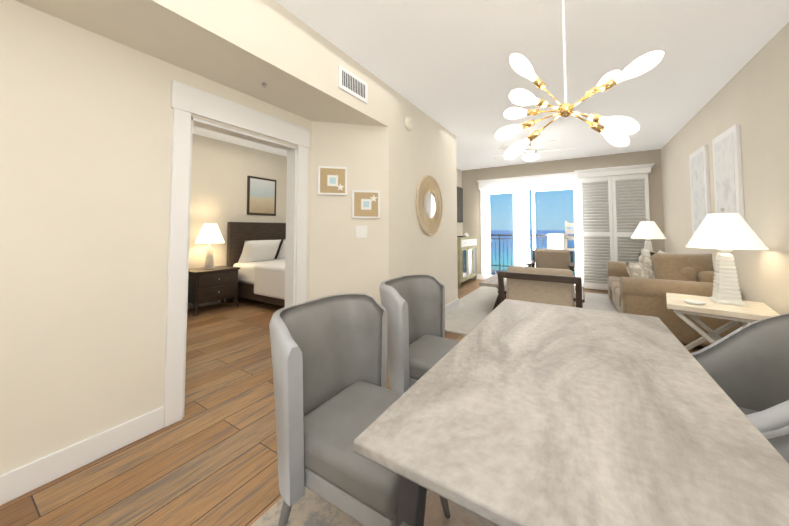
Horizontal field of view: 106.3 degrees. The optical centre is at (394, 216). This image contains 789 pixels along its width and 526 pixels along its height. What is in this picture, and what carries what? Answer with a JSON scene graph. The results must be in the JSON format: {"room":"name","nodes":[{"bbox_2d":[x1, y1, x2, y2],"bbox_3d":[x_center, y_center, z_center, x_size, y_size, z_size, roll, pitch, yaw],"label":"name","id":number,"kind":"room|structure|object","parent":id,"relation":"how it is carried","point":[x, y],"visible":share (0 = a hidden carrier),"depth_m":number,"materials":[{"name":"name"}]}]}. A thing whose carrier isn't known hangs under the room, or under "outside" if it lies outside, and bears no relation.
{"room":"dining room","nodes":[
{"label":"dining room","id":0,"kind":"room"},
{"bbox_2d":[0,0,311,474],"bbox_3d":[-1.186,-0.038,2.432,0.120,2.750,6.330,-2,-3,32],"label":"wall","id":1,"kind":"structure","parent":0,"point":[86,124],"depth_m":1.55,"materials":[{"name":"beige paint"}]},
{"bbox_2d":[0,406,163,505],"bbox_3d":[-2.124,1.201,0.752,0.016,0.130,2.580,-2,-3,32],"label":"baseboard","id":2,"kind":"structure","parent":1,"relation":"attached to","point":[25,479],"depth_m":1.52,"materials":[{"name":"white wood"}]},
{"bbox_2d":[164,80,309,427],"bbox_3d":[-1.199,0.235,2.398,0.168,2.200,1.150,-2,-3,32],"label":"door frame","id":3,"kind":"structure","parent":1,"relation":"attached to","point":[187,101],"depth_m":2.01,"materials":[{"name":"white wood"}]},
{"bbox_2d":[191,72,297,146],"bbox_3d":[-1.204,-1.039,2.445,0.120,0.750,0.900,-2,-3,32],"label":"lintel","id":4,"kind":"object","parent":1,"relation":"attached to","point":[199,82],"visible":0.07,"depth_m":2.31,"materials":[{"name":"beige paint"}]},
{"bbox_2d":[189,134,286,268],"bbox_3d":[-3.217,0.059,4.706,0.120,2.750,4.630,-2,-3,32],"label":"wall","id":5,"kind":"structure","parent":0,"point":[221,171],"depth_m":5.07,"materials":[{"name":"beige paint"}]},
{"bbox_2d":[187,299,225,308],"bbox_3d":[-3.159,1.366,4.613,0.016,0.130,4.390,-2,-3,32],"label":"baseboard","id":6,"kind":"structure","parent":5,"relation":"attached to","point":[189,306],"depth_m":4.76,"materials":[{"name":"white"}]},
{"bbox_2d":[247,176,275,215],"bbox_3d":[-2.536,-0.385,5.674,0.028,0.720,0.600,-2,-3,32],"label":"framed picture","id":7,"kind":"object","parent":5,"relation":"attached to","point":[261,196],"visible":0.42,"depth_m":5.63,"materials":[{"name":"brown wood"}]},
{"bbox_2d":[0,278,704,525],"bbox_3d":[-0.134,1.430,3.416,6.810,0.100,9.220,-2,-3,32],"label":"floor","id":8,"kind":"structure","parent":0,"point":[210,458],"depth_m":1.59,"materials":[{"name":"brown wood"}]},
{"bbox_2d":[188,266,239,315],"bbox_3d":[-2.855,1.123,4.592,0.506,0.626,0.660,-2,-3,32],"label":"nightstand","id":9,"kind":"object","parent":8,"relation":"on","point":[215,284],"visible":0.88,"depth_m":4.41,"materials":[{"name":"brown wood"}]},
{"bbox_2d":[195,224,224,268],"bbox_3d":[-2.876,0.461,4.611,0.400,0.700,0.400,-2,-3,32],"label":"lamp","id":10,"kind":"object","parent":9,"relation":"on","point":[209,233],"visible":1,"depth_m":4.54,"materials":[{"name":"white fabric"}]},
{"bbox_2d":[226,222,285,306],"bbox_3d":[-1.516,0.776,5.196,2.150,1.360,1.680,-2,-3,32],"label":"bed","id":11,"kind":"object","parent":8,"relation":"on","point":[256,251],"visible":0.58,"depth_m":5.05,"materials":[{"name":"white fabric"}]},
{"bbox_2d":[247,487,497,525],"bbox_3d":[0.654,1.270,0.997,2.380,0.012,3.350,-2,-3,32],"label":"area rug","id":12,"kind":"object","parent":8,"relation":"on","point":[310,508],"depth_m":1.26,"materials":[{"name":"brown"}]},
{"bbox_2d":[269,293,450,525],"bbox_3d":[-0.151,0.843,1.231,0.643,0.893,0.622,-2,-3,32],"label":"dining chair","id":13,"kind":"object","parent":12,"relation":"on","point":[334,397],"visible":0.88,"depth_m":1.14,"materials":[{"name":"leather"}]},
{"bbox_2d":[379,275,459,393],"bbox_3d":[0.258,0.870,1.883,0.643,0.893,0.622,-2,-3,32],"label":"dining chair","id":14,"kind":"object","parent":12,"relation":"on","point":[419,345],"visible":0.67,"depth_m":1.87,"materials":[{"name":"leather"}]},
{"bbox_2d":[353,299,788,525],"bbox_3d":[0.679,0.909,1.138,0.810,0.754,1.630,-2,-3,32],"label":"dining table","id":15,"kind":"object","parent":12,"relation":"on","point":[507,412],"visible":1,"depth_m":0.70,"materials":[{"name":"stone"}]},
{"bbox_2d":[691,314,788,432],"bbox_3d":[1.348,0.822,1.095,0.644,0.923,0.625,-2,-3,32],"label":"dining chair","id":16,"kind":"object","parent":12,"relation":"on","point":[746,367],"visible":0.17,"depth_m":1.26,"materials":[{"name":"leather"}]},
{"bbox_2d":[762,425,788,463],"bbox_3d":[1.003,0.798,0.544,0.644,0.923,0.625,-2,-3,32],"label":"dining chair","id":17,"kind":"object","parent":12,"relation":"on","point":[778,439],"visible":0.02,"depth_m":0.82,"materials":[{"name":"leather"}]},
{"bbox_2d":[445,298,458,313],"bbox_3d":[0.485,1.335,3.875,0.017,0.130,2.043,-2,-3,32],"label":"baseboard","id":18,"kind":"structure","parent":8,"relation":"on","point":[455,303],"depth_m":4.46,"materials":[{"name":"white wood"}]},
{"bbox_2d":[457,237,477,287],"bbox_3d":[1.567,1.002,6.856,0.422,1.050,1.220,-2,-3,32],"label":"tv console","id":19,"kind":"object","parent":8,"relation":"on","point":[466,258],"visible":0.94,"depth_m":6.58,"materials":[{"name":"green paint"}]},
{"bbox_2d":[445,286,617,334],"bbox_3d":[2.166,1.426,4.649,2.300,0.014,3.450,-2,-3,32],"label":"area rug","id":20,"kind":"object","parent":8,"relation":"on","point":[471,311],"visible":0.07,"depth_m":4.61,"materials":[{"name":"beige carpet"}]},
{"bbox_2d":[479,273,506,310],"bbox_3d":[2.025,1.225,4.622,1.100,0.447,1.100,-2,-3,32],"label":"coffee table","id":21,"kind":"object","parent":20,"relation":"on","point":[492,281],"visible":0.12,"depth_m":4.54,"materials":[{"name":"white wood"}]},
{"bbox_2d":[497,266,584,307],"bbox_3d":[1.573,0.949,3.157,0.770,0.850,0.800,-2,-3,32],"label":"lounge chair","id":22,"kind":"object","parent":20,"relation":"on","point":[552,286],"visible":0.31,"depth_m":2.88,"materials":[{"name":"beige fabric"}]},
{"bbox_2d":[526,249,574,285],"bbox_3d":[2.990,1.056,5.642,0.770,0.850,0.800,-2,-3,32],"label":"lounge chair","id":23,"kind":"object","parent":20,"relation":"on","point":[552,258],"visible":0.42,"depth_m":5.79,"materials":[{"name":"beige fabric"}]},
{"bbox_2d":[607,248,741,346],"bbox_3d":[3.513,0.924,3.990,0.925,0.961,2.187,-2,-3,32],"label":"sofa","id":24,"kind":"object","parent":8,"relation":"on","point":[647,282],"visible":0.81,"depth_m":3.23,"materials":[{"name":"fabric"}]},
{"bbox_2d":[666,293,779,349],"bbox_3d":[2.757,1.046,2.528,0.620,0.609,0.600,-2,-3,42],"label":"side table","id":25,"kind":"object","parent":8,"relation":"on","point":[750,312],"visible":0.54,"depth_m":2.45,"materials":[{"name":"white wood"}]},
{"bbox_2d":[684,300,706,304],"bbox_3d":[2.562,0.732,2.522,0.140,0.018,0.140,-2,-3,32],"label":"plate","id":26,"kind":"object","parent":25,"relation":"on","point":[695,302],"visible":1,"depth_m":2.52,"materials":[{"name":"white ceramic"}]},
{"bbox_2d":[686,208,768,305],"bbox_3d":[2.861,0.333,2.564,0.480,0.819,0.480,-2,-3,32],"label":"table lamp","id":27,"kind":"object","parent":25,"relation":"on","point":[723,234],"visible":1,"depth_m":2.50,"materials":[{"name":"white fabric"}]},
{"bbox_3d":[4.397,1.158,5.133,0.560,0.608,0.560,-2,-3,32],"label":"side table","id":28,"kind":"object","parent":8,"relation":"on","visible":0},
{"bbox_2d":[631,219,665,250],"bbox_3d":[4.414,0.444,5.153,0.480,0.819,0.480,-2,-3,32],"label":"table lamp","id":29,"kind":"object","parent":28,"relation":"on","point":[647,231],"visible":0.65,"depth_m":5.06,"materials":[{"name":"white fabric"}]},
{"bbox_2d":[310,87,457,304],"bbox_3d":[0.097,0.022,3.845,0.550,2.750,2.570,-2,-3,32],"label":"wall block","id":30,"kind":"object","parent":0,"point":[395,162],"visible":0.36,"depth_m":3.08,"materials":[{"name":"beige paint"}]},
{"bbox_2d":[318,166,346,195],"bbox_3d":[-0.615,-0.357,2.947,0.284,0.284,0.036,1,-3,-13],"label":"picture frame","id":31,"kind":"object","parent":30,"relation":"attached to","point":[333,181],"depth_m":2.93,"materials":[{"name":"white"}]},
{"bbox_2d":[355,226,366,237],"bbox_3d":[-0.335,0.153,3.001,0.120,0.125,0.012,1,-3,-13],"label":"switch plate","id":32,"kind":"object","parent":30,"relation":"attached to","point":[360,231],"visible":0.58,"depth_m":2.98,"materials":[{"name":"white plastic"}]},
{"bbox_2d":[352,190,379,218],"bbox_3d":[-0.289,-0.124,3.012,0.284,0.284,0.036,1,-3,-13],"label":"picture frame","id":33,"kind":"object","parent":30,"relation":"attached to","point":[365,204],"depth_m":3.00,"materials":[{"name":"white"}]},
{"bbox_2d":[416,175,442,235],"bbox_3d":[0.475,-0.150,3.916,0.024,0.800,0.800,-2,-3,32],"label":"mirror","id":34,"kind":"object","parent":30,"relation":"attached to","point":[430,202],"visible":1,"depth_m":3.89,"materials":[{"name":"brown glass"}]},
{"bbox_2d":[457,169,461,235],"bbox_3d":[0.951,0.134,6.458,0.120,2.750,3.010,-2,-3,32],"label":"wall","id":35,"kind":"structure","parent":0,"point":[459,184],"depth_m":7.47,"materials":[{"name":"beige paint"}]},
{"bbox_2d":[457,186,462,222],"bbox_3d":[1.303,-0.309,6.853,0.078,0.870,1.480,-2,-3,32],"label":"screen","id":36,"kind":"object","parent":35,"relation":"attached to","point":[459,204],"visible":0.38,"depth_m":7.27,"materials":[{"name":"black plastic"}]},
{"bbox_2d":[193,0,788,170],"bbox_3d":[-0.134,-1.417,3.538,6.810,0.100,9.220,-2,-3,32],"label":"ceiling","id":37,"kind":"structure","parent":0,"point":[446,64],"depth_m":2.59,"materials":[{"name":"white paint"}]},
{"bbox_2d":[15,0,388,126],"bbox_3d":[-1.438,-1.237,1.448,0.550,0.440,4.310,-2,-3,32],"label":"soffit","id":38,"kind":"structure","parent":37,"relation":"attached to","point":[286,56],"depth_m":1.91,"materials":[{"name":"beige paint"}]},
{"bbox_2d":[338,65,367,103],"bbox_3d":[-0.360,-1.168,2.635,0.014,0.195,0.390,-2,-3,32],"label":"air vent grille","id":39,"kind":"object","parent":38,"relation":"attached to","point":[350,83],"visible":1,"depth_m":2.61,"materials":[{"name":"white metal"}]},
{"bbox_2d":[492,136,573,160],"bbox_3d":[2.249,-1.111,4.901,1.291,0.395,1.242,-2,-3,32],"label":"fan light","id":40,"kind":"object","parent":37,"relation":"hanging from","point":[529,150],"visible":0.83,"depth_m":4.78,"materials":[{"name":"white metal"}]},
{"bbox_2d":[495,0,663,159],"bbox_3d":[0.772,-0.878,1.371,0.676,1.162,0.543,-2,-3,32],"label":"chandelier","id":41,"kind":"object","parent":37,"relation":"hanging from","point":[618,130],"visible":1,"depth_m":1.36,"materials":[{"name":"white glass"}]},
{"bbox_2d":[462,149,664,290],"bbox_3d":[3.417,0.141,6.618,3.890,2.750,0.120,-2,-3,32],"label":"wall","id":42,"kind":"structure","parent":0,"point":[654,176],"depth_m":6.24,"materials":[{"name":"beige paint"}]},
{"bbox_2d":[480,183,580,284],"bbox_3d":[3.063,0.379,6.805,2.120,2.290,0.122,-2,-3,32],"label":"door","id":43,"kind":"structure","parent":42,"relation":"in","point":[486,258],"depth_m":6.84,"materials":[{"name":"white glass"}]},
{"bbox_2d":[477,163,653,189],"bbox_3d":[3.467,-0.832,6.457,3.330,0.240,0.170,-2,-3,32],"label":"cornice valance","id":44,"kind":"object","parent":42,"relation":"attached to","point":[558,178],"visible":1,"depth_m":6.39,"materials":[{"name":"white wood"}]},
{"bbox_2d":[579,173,650,289],"bbox_3d":[4.355,0.320,5.889,1.124,2.290,0.062,-2,-3,32],"label":"window shutters","id":45,"kind":"object","parent":42,"relation":"attached to","point":[601,222],"visible":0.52,"depth_m":5.92,"materials":[{"name":"white wood"}]},
{"bbox_2d":[661,22,788,326],"bbox_3d":[2.700,-0.070,1.702,0.120,2.750,9.220,-2,-3,32],"label":"wall","id":46,"kind":"structure","parent":0,"point":[751,97],"depth_m":2.63,"materials":[{"name":"beige paint"}]},
{"bbox_2d":[689,145,710,234],"bbox_3d":[3.915,-0.305,3.797,0.033,1.100,0.600,-2,-3,32],"label":"picture","id":47,"kind":"object","parent":46,"relation":"attached to","point":[698,160],"depth_m":3.74,"materials":[{"name":"white"}]},
{"bbox_2d":[712,124,744,219],"bbox_3d":[3.469,-0.336,3.086,0.033,1.100,0.600,-2,-3,32],"label":"picture","id":48,"kind":"object","parent":46,"relation":"attached to","point":[727,169],"depth_m":3.00,"materials":[{"name":"white"}]},
{"label":"outside","id":49,"kind":"structure","parent":0,"visible":0},
{"bbox_2d":[490,230,574,273],"bbox_3d":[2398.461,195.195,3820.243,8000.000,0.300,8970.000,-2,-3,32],"label":"ocean","id":50,"kind":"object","parent":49,"point":[494,260],"depth_m":608.20,"materials":[{"name":"blue liquid"}]},
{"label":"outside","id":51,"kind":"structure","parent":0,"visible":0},
{"bbox_2d":[491,269,575,276],"bbox_3d":[3.918,1.651,7.627,5.800,0.140,2.230,-2,-3,32],"label":"floor","id":52,"kind":"structure","parent":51,"point":[493,270],"depth_m":9.00,"materials":[{"name":"brown wood"}]},
{"bbox_2d":[490,234,575,274],"bbox_3d":[4.325,1.077,8.595,4.828,1.090,0.050,-2,-3,32],"label":"balcony railing","id":53,"kind":"object","parent":52,"relation":"on","point":[499,238],"visible":0.02,"depth_m":9.12,"materials":[{"name":"brown metal"}]},
{"bbox_2d":[513,190,564,266],"bbox_3d":[3.791,0.150,7.771,5.200,2.870,2.230,-2,-3,32],"label":"column","id":54,"kind":"structure","parent":52,"relation":"on","point":[558,243],"depth_m":8.66,"materials":[{"name":"white paint"}]},
{"bbox_2d":[564,221,575,268],"bbox_3d":[4.512,0.831,7.290,0.550,1.470,0.530,-2,-3,32],"label":"balcony chair","id":55,"kind":"object","parent":52,"relation":"on","point":[567,233],"depth_m":7.56,"materials":[{"name":"beige"}]}
]}

